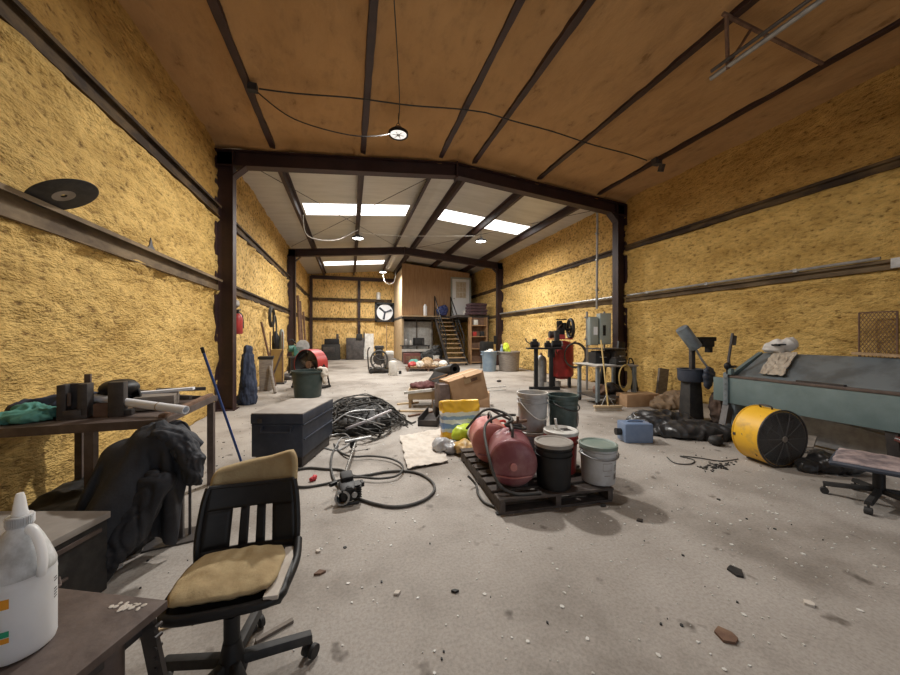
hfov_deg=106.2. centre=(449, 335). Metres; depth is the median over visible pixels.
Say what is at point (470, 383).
cardboard box
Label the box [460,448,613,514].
pallet
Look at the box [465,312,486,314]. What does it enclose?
fabric bundle
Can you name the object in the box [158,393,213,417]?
bar
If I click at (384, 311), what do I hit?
wall fan
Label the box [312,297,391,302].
beam
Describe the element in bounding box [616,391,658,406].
cardboard box
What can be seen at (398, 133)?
lamp
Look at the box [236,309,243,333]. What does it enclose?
fire extinguisher
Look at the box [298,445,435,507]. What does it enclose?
air hose
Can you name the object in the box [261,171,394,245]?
rod
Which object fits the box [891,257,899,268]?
electrical box
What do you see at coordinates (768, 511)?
flakes
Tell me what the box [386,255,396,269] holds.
tube
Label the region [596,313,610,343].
electrical box
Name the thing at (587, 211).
rod
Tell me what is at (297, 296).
pipe
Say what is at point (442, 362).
sack
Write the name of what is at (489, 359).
bin
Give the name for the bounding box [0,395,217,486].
workbench
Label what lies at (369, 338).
leaning board
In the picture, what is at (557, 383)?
pot
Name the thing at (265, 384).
waste bin
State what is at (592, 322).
electrical box
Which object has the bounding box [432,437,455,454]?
plastic bag
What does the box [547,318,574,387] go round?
air compressor
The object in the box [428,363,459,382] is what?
roll
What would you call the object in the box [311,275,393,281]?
beam
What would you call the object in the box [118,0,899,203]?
ceiling
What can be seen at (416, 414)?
lath
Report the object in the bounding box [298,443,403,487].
air hose
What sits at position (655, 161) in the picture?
junction box
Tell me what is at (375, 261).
window
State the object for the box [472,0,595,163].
purlin
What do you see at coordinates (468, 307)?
fabric bundle
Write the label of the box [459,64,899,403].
wall
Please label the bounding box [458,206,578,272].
purlin
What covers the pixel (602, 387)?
bundle
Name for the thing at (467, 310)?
fabric bundle
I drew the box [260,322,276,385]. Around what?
rod
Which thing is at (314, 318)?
beam
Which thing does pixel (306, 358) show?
fan
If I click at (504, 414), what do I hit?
hose
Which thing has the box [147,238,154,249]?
scrap
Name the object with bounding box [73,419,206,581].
coat
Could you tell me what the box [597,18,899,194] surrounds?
purlin
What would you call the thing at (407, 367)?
pallet
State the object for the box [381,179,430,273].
purlin
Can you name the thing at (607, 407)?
broom
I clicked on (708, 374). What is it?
rag
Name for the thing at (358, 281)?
wall post
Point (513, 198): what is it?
purlin
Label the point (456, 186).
purlin
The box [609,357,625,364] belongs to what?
tool case
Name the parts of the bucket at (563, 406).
bail handle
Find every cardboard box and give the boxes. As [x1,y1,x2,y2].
[430,368,488,399]
[479,391,489,407]
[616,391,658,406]
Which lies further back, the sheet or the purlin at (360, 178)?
the purlin at (360, 178)
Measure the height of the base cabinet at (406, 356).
0.530 m
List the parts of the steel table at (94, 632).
leg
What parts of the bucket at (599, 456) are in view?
lid, bail handle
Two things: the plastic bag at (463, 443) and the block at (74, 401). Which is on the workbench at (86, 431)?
the block at (74, 401)
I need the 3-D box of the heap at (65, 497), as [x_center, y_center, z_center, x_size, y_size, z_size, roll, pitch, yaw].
[-2.759,1.277,2.735,0.927,0.209,2.110,0,0,-29]
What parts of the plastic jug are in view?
handle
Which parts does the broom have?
handle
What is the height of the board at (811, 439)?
0.112 m
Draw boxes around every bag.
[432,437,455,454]
[436,305,447,315]
[439,399,479,439]
[451,423,468,440]
[454,438,474,453]
[762,337,798,353]
[794,450,864,474]
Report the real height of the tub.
0.600 m
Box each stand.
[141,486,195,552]
[526,347,562,389]
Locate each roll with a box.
[94,394,189,413]
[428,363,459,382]
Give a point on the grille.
(799, 452)
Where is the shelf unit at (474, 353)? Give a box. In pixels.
[468,317,487,363]
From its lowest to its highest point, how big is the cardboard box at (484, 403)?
0.280 m
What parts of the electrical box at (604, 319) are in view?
door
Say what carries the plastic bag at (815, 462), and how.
on the floor
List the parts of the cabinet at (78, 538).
lid, handle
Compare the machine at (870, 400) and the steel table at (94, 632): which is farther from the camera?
the machine at (870, 400)
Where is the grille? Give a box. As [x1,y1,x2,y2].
[759,412,805,465]
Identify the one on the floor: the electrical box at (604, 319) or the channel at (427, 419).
the channel at (427, 419)
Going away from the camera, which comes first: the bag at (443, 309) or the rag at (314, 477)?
the rag at (314, 477)
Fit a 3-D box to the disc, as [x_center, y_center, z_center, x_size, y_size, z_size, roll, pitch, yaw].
[-3.031,-1.105,2.649,0.375,0.220,0.430,0,0,-16]
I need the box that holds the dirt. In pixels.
[139,387,823,659]
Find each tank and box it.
[469,412,503,462]
[488,423,536,486]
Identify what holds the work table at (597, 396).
on the floor
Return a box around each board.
[268,366,276,393]
[364,334,373,358]
[656,368,668,394]
[807,435,816,448]
[851,352,899,356]
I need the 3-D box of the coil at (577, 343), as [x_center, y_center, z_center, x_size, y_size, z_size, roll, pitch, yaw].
[3.255,0.494,8.799,0.606,0.698,0.133,0,0,4]
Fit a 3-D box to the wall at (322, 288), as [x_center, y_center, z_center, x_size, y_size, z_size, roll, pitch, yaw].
[-3.889,-1.348,21.199,9.604,5.558,0.238,0,0,-16]
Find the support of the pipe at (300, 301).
on the floor
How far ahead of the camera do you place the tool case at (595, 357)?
6.99 m
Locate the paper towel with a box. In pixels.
[423,304,426,315]
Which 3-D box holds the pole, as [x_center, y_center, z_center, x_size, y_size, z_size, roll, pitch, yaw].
[-2.383,0.740,3.535,0.031,1.263,0.408,0,0,29]
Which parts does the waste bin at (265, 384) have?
lid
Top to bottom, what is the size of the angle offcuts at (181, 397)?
0.120 m
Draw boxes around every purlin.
[206,0,274,148]
[278,172,325,275]
[353,176,363,274]
[360,0,378,153]
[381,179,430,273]
[393,180,464,274]
[429,193,523,267]
[439,0,525,157]
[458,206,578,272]
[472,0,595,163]
[536,0,759,179]
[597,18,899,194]
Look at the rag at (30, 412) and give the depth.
2.18 m
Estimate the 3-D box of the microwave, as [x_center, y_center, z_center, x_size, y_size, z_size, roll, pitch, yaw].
[-1.686,0.290,18.213,0.550,0.380,0.414,0,0,-16]
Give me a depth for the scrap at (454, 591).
1.82 m
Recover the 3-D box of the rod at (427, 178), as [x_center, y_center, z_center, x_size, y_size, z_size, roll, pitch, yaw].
[-3.217,-3.645,10.520,8.164,0.266,0.015,0,0,43]
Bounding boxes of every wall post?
[309,275,312,348]
[358,281,359,333]
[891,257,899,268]
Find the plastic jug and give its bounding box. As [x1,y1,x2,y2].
[0,492,57,666]
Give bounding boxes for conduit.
[500,296,611,313]
[595,213,598,308]
[627,257,880,295]
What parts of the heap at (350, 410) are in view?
plastic strip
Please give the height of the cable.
0.397 m
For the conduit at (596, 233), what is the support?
attached to the frame at (227, 161)
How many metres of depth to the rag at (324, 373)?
7.63 m
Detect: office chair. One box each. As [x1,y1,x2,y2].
[156,449,319,674]
[820,448,899,514]
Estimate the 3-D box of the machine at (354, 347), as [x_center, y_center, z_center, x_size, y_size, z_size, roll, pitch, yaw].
[-5.575,0.595,19.937,1.060,1.631,0.723,0,0,-16]
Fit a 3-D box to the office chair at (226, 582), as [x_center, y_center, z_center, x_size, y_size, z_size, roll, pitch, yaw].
[-0.857,0.978,1.373,0.612,0.804,0.672,0,0,-16]
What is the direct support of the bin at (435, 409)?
on the floor
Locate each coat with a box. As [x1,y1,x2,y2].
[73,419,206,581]
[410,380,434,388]
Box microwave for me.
[413,338,423,344]
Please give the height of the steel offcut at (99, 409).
0.090 m
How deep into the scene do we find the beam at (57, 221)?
3.07 m
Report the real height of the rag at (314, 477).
0.050 m
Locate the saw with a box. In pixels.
[287,339,309,372]
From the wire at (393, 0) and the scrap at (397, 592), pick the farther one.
the wire at (393, 0)
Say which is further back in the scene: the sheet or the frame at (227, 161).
the frame at (227, 161)
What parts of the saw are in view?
leg, motor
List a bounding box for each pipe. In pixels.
[296,295,301,339]
[300,301,302,339]
[302,312,305,339]
[837,422,899,439]
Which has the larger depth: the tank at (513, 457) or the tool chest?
the tool chest
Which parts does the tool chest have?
handle, lid, lid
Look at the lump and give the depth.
10.56 m
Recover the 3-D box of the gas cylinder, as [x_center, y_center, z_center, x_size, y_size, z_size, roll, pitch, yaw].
[2.463,0.915,9.124,0.280,0.930,0.280,0,0,-16]
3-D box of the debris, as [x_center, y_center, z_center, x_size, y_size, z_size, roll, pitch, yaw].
[2.870,1.376,3.601,0.670,0.008,0.208,0,0,-30]
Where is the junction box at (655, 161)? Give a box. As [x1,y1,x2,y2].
[651,157,665,171]
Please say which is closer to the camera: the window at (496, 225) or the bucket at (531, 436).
the bucket at (531, 436)
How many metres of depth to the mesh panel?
4.48 m
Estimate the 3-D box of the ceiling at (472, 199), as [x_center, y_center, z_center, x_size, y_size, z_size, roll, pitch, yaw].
[-1.893,-3.870,14.452,9.530,0.479,14.210,0,0,-16]
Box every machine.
[321,334,339,359]
[346,332,364,359]
[676,325,716,421]
[713,333,899,457]
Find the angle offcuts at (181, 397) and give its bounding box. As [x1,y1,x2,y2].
[140,387,205,399]
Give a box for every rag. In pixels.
[0,401,55,424]
[309,475,316,481]
[317,366,328,383]
[702,366,714,388]
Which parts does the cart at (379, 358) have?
handle, tank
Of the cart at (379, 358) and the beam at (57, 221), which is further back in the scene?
the cart at (379, 358)
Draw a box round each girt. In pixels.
[458,298,611,322]
[471,250,611,298]
[624,155,899,250]
[624,259,898,301]
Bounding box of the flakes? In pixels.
[168,377,898,674]
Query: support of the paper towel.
on the mezzanine room
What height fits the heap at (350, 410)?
0.470 m
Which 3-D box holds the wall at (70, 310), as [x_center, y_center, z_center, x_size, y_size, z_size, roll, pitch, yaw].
[-4.919,-1.157,8.143,0.269,5.178,24.426,0,0,-16]
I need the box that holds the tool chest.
[251,398,332,466]
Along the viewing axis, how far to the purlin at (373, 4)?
4.65 m
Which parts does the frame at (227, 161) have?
plate, haunch plate, ridge plate, haunch plate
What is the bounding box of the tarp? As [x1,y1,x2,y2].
[626,409,731,441]
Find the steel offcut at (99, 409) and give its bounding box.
[93,403,107,416]
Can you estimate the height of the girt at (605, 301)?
0.152 m
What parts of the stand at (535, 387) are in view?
post, plate, post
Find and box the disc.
[23,178,98,209]
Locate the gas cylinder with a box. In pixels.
[538,353,546,385]
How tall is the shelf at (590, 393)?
0.030 m
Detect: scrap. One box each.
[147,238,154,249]
[314,569,325,575]
[394,590,400,595]
[451,589,458,593]
[714,626,737,644]
[727,565,743,577]
[803,599,814,607]
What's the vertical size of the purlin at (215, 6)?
0.076 m
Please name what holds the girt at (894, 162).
attached to the wall at (859, 127)
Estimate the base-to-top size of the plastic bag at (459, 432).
0.246 m
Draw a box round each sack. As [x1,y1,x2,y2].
[408,361,415,367]
[416,361,423,367]
[421,357,432,362]
[424,360,431,367]
[439,360,447,364]
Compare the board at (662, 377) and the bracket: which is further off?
the board at (662, 377)
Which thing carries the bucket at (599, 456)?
on the pallet at (470, 459)
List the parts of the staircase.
handrail, handrail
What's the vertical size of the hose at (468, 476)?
0.105 m
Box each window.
[303,203,356,214]
[324,261,353,265]
[356,260,384,264]
[361,204,409,215]
[438,209,484,225]
[485,220,528,234]
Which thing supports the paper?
on the floor
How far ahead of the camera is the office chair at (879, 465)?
2.74 m
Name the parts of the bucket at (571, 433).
spout, lid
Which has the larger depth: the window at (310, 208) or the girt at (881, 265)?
the window at (310, 208)
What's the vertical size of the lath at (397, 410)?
0.030 m
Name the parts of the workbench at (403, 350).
drawer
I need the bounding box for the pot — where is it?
[555,381,560,386]
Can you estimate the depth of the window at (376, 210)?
10.61 m
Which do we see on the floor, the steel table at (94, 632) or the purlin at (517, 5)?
the steel table at (94, 632)
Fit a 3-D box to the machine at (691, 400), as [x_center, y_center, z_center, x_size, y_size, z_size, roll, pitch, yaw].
[4.024,0.600,5.560,0.690,1.561,0.400,0,0,-6]
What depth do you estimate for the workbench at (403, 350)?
17.87 m
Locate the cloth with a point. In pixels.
(777, 363)
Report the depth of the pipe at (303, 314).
15.56 m
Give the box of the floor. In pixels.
[101,357,899,674]
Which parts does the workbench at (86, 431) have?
leg, leg, frame, leg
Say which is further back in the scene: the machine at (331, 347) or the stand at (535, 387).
the machine at (331, 347)
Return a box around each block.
[56,382,93,420]
[108,381,134,416]
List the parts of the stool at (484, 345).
backrest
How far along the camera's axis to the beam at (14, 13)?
3.15 m
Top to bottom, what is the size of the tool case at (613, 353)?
0.300 m
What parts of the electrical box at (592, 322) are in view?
door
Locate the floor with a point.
(377, 639)
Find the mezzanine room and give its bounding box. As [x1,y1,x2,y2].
[394,263,488,360]
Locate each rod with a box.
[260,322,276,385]
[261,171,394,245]
[291,178,427,246]
[414,211,589,248]
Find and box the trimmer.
[329,435,371,505]
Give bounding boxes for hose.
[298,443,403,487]
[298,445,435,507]
[466,407,541,495]
[467,475,494,507]
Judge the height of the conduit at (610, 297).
0.070 m
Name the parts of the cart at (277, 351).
rail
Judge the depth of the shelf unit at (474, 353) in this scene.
16.95 m
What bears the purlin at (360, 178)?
attached to the ceiling at (472, 199)
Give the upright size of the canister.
0.460 m
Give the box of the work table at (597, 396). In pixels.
[575,362,638,404]
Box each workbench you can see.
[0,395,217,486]
[400,345,429,361]
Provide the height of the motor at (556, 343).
0.439 m
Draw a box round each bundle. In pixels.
[465,306,486,309]
[465,309,487,311]
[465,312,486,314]
[466,303,486,306]
[593,384,608,394]
[604,382,619,393]
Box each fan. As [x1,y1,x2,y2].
[291,349,330,388]
[375,302,393,321]
[732,404,807,467]
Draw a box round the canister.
[377,292,380,299]
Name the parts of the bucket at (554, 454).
lid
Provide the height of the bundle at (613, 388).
0.236 m
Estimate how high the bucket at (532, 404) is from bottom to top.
0.388 m
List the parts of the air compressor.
motor, tank, leg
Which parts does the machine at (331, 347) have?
panel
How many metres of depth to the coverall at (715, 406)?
5.25 m
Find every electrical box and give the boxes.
[587,317,597,344]
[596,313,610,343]
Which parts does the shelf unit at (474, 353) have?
panel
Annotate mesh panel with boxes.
[858,311,898,357]
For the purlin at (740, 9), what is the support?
attached to the ceiling at (618, 47)
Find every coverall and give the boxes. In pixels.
[236,345,257,404]
[708,392,722,422]
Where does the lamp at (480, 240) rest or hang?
hanging from the ceiling at (472, 199)
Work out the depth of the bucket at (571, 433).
3.09 m
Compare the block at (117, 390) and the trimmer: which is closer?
the block at (117, 390)
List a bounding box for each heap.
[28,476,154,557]
[324,393,415,450]
[421,345,442,359]
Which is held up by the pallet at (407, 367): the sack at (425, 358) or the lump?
the sack at (425, 358)
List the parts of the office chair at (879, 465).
arm, arm, seat, arm, arm, arm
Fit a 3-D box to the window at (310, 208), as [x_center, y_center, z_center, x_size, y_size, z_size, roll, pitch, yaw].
[-3.575,-3.831,10.179,1.490,0.184,0.950,0,0,-16]
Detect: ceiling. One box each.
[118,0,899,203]
[225,148,595,274]
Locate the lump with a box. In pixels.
[284,373,291,379]
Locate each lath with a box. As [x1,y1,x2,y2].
[397,401,418,404]
[397,410,423,411]
[408,411,432,416]
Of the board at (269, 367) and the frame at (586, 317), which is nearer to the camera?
the board at (269, 367)
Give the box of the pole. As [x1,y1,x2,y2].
[200,347,241,461]
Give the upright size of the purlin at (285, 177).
0.200 m
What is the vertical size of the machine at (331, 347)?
1.500 m
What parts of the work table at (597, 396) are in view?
leg, leg, leg, hose coil, leg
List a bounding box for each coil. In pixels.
[266,306,276,343]
[564,342,585,368]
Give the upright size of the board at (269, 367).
0.644 m
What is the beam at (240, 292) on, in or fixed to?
attached to the wall at (70, 310)
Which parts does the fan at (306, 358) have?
motor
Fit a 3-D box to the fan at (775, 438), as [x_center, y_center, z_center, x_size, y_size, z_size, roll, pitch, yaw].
[3.478,1.063,3.679,0.610,0.644,0.318,0,0,-7]
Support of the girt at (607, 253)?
attached to the wall at (859, 127)
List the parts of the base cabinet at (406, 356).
drawer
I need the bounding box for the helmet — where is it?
[95,379,141,402]
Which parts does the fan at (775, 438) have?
carry handle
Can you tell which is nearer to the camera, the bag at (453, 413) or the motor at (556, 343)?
the bag at (453, 413)
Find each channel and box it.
[418,407,439,426]
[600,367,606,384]
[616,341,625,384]
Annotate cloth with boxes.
[760,351,796,375]
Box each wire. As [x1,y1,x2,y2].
[259,88,646,160]
[393,0,399,123]
[667,455,737,464]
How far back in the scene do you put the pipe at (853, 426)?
3.67 m
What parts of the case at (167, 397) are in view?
white strip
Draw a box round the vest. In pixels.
[503,343,510,352]
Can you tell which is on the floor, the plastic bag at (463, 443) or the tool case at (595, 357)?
the plastic bag at (463, 443)
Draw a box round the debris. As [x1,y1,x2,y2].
[697,457,736,471]
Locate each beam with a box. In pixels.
[0,0,221,215]
[0,182,222,290]
[236,222,308,297]
[236,286,308,320]
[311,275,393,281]
[311,317,391,320]
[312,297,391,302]
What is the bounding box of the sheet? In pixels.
[400,428,447,468]
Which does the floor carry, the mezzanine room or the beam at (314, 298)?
the mezzanine room
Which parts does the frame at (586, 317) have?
post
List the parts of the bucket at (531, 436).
lid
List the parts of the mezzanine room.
panel, panel, panel, panel, over door panel, door, door frame, pane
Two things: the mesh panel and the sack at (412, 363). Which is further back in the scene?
the sack at (412, 363)
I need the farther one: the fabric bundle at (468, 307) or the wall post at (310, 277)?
the wall post at (310, 277)
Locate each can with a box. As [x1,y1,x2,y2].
[389,360,396,375]
[614,420,652,442]
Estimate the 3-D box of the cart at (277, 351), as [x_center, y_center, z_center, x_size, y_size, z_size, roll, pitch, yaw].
[-5.015,0.590,9.831,0.420,1.580,0.440,0,0,-16]
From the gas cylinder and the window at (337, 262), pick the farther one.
the window at (337, 262)
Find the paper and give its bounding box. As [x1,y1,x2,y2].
[649,390,679,409]
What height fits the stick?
0.014 m
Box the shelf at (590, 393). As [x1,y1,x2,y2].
[577,391,618,398]
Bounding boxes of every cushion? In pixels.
[167,544,285,607]
[210,449,297,485]
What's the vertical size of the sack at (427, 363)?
0.288 m
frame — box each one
[214,148,626,411]
[287,247,502,370]
[584,312,604,389]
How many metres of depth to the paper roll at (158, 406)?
2.35 m
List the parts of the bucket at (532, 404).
bail handle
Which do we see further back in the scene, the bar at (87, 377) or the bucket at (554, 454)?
the bucket at (554, 454)
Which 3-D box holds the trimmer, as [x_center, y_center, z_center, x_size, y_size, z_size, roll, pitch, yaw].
[-0.992,1.268,3.445,0.324,0.224,1.485,0,0,-10]
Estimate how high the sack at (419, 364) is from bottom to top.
0.279 m
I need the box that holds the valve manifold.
[508,416,526,426]
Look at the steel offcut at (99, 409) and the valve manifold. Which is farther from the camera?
the valve manifold
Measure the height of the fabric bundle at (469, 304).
0.146 m
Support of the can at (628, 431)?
on the floor
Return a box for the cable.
[247,82,390,136]
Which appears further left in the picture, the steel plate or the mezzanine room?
the mezzanine room
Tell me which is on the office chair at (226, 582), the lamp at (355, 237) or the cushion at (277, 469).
the cushion at (277, 469)
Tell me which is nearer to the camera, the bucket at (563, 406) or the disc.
the disc
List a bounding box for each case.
[133,387,194,410]
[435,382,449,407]
[588,350,609,363]
[603,349,625,358]
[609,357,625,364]
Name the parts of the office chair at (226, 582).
arm, arm, arm, backrest, arm, arm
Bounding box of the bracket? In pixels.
[709,0,825,80]
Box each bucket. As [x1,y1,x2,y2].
[517,389,549,432]
[522,431,543,451]
[534,435,573,491]
[543,418,578,474]
[548,392,579,428]
[579,437,619,485]
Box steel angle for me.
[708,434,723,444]
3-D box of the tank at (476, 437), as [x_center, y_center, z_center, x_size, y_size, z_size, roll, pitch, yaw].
[0.402,1.015,3.443,0.382,0.480,0.480,0,0,-2]
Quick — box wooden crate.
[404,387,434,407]
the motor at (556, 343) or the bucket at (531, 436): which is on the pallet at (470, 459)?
the bucket at (531, 436)
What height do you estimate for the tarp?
0.286 m
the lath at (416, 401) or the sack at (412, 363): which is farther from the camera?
the sack at (412, 363)
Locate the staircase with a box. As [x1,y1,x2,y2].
[434,296,467,364]
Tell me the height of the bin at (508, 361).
0.775 m
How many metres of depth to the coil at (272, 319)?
9.69 m
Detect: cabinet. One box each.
[0,511,110,592]
[403,353,420,363]
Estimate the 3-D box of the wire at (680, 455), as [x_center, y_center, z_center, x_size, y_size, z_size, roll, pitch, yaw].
[2.804,1.372,3.785,0.796,0.012,0.236,0,0,-12]
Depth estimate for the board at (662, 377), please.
7.47 m
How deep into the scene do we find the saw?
11.56 m
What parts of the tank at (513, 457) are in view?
carry handle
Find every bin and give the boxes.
[258,356,273,390]
[433,400,439,417]
[480,351,497,371]
[498,351,519,371]
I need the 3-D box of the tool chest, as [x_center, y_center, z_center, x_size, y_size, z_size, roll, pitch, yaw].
[-1.787,1.092,3.917,0.558,0.576,0.898,0,0,1]
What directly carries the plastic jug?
on the steel table at (94, 632)
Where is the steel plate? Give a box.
[586,348,626,349]
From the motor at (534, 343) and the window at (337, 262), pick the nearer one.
the motor at (534, 343)
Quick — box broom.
[593,340,622,410]
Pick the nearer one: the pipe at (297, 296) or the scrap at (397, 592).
the scrap at (397, 592)
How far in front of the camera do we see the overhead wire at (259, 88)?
5.60 m
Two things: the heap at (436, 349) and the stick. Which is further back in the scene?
the heap at (436, 349)
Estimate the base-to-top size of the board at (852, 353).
0.072 m
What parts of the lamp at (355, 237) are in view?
overhead wire, overhead wire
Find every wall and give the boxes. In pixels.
[0,0,308,510]
[307,271,458,358]
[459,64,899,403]
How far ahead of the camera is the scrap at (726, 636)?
1.54 m
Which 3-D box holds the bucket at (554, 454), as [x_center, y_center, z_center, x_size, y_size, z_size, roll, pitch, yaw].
[0.872,1.065,2.850,0.318,0.379,0.318,0,0,-16]
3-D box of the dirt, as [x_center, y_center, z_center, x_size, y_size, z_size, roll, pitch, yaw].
[0.473,1.377,5.977,8.504,0.006,8.818,0,0,-16]
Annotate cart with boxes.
[270,329,286,383]
[367,346,393,373]
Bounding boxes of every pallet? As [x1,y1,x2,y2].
[405,366,437,371]
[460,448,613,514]
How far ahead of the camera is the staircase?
16.83 m
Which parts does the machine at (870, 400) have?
hinge plate, hinge plate, leg, clamp lever, leg, plate, steel strip, guard panel, leg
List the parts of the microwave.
door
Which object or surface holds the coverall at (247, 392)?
on the floor
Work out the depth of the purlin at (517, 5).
4.95 m
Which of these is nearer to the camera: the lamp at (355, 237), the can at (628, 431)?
the can at (628, 431)
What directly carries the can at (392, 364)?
on the floor
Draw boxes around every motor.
[525,338,539,347]
[544,341,551,347]
[551,331,562,347]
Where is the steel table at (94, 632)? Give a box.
[0,588,167,674]
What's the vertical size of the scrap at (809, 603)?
0.012 m
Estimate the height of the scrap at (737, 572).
0.012 m
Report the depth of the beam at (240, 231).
9.22 m
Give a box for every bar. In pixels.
[84,374,91,382]
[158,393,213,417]
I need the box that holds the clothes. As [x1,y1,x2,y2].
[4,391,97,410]
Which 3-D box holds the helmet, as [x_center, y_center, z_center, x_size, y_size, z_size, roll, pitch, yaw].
[-2.453,0.433,2.508,0.258,0.223,0.282,0,0,-36]
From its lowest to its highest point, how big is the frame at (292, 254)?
5.260 m
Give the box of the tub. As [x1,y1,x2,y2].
[289,369,321,397]
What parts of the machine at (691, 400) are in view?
feed lever, arm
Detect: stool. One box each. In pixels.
[480,341,493,367]
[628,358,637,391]
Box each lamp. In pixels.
[303,215,411,240]
[388,113,407,140]
[475,236,486,242]
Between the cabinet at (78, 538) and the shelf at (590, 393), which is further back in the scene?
the shelf at (590, 393)
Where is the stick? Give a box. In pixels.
[255,618,293,643]
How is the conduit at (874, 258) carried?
attached to the girt at (881, 265)
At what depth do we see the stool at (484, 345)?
14.16 m
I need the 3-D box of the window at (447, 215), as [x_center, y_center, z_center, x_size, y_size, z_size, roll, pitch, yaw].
[0.309,-3.975,11.328,1.510,0.186,0.950,0,0,-16]
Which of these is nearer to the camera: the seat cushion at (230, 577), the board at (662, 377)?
the seat cushion at (230, 577)
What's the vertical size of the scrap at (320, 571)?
0.012 m
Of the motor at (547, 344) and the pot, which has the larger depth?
the pot

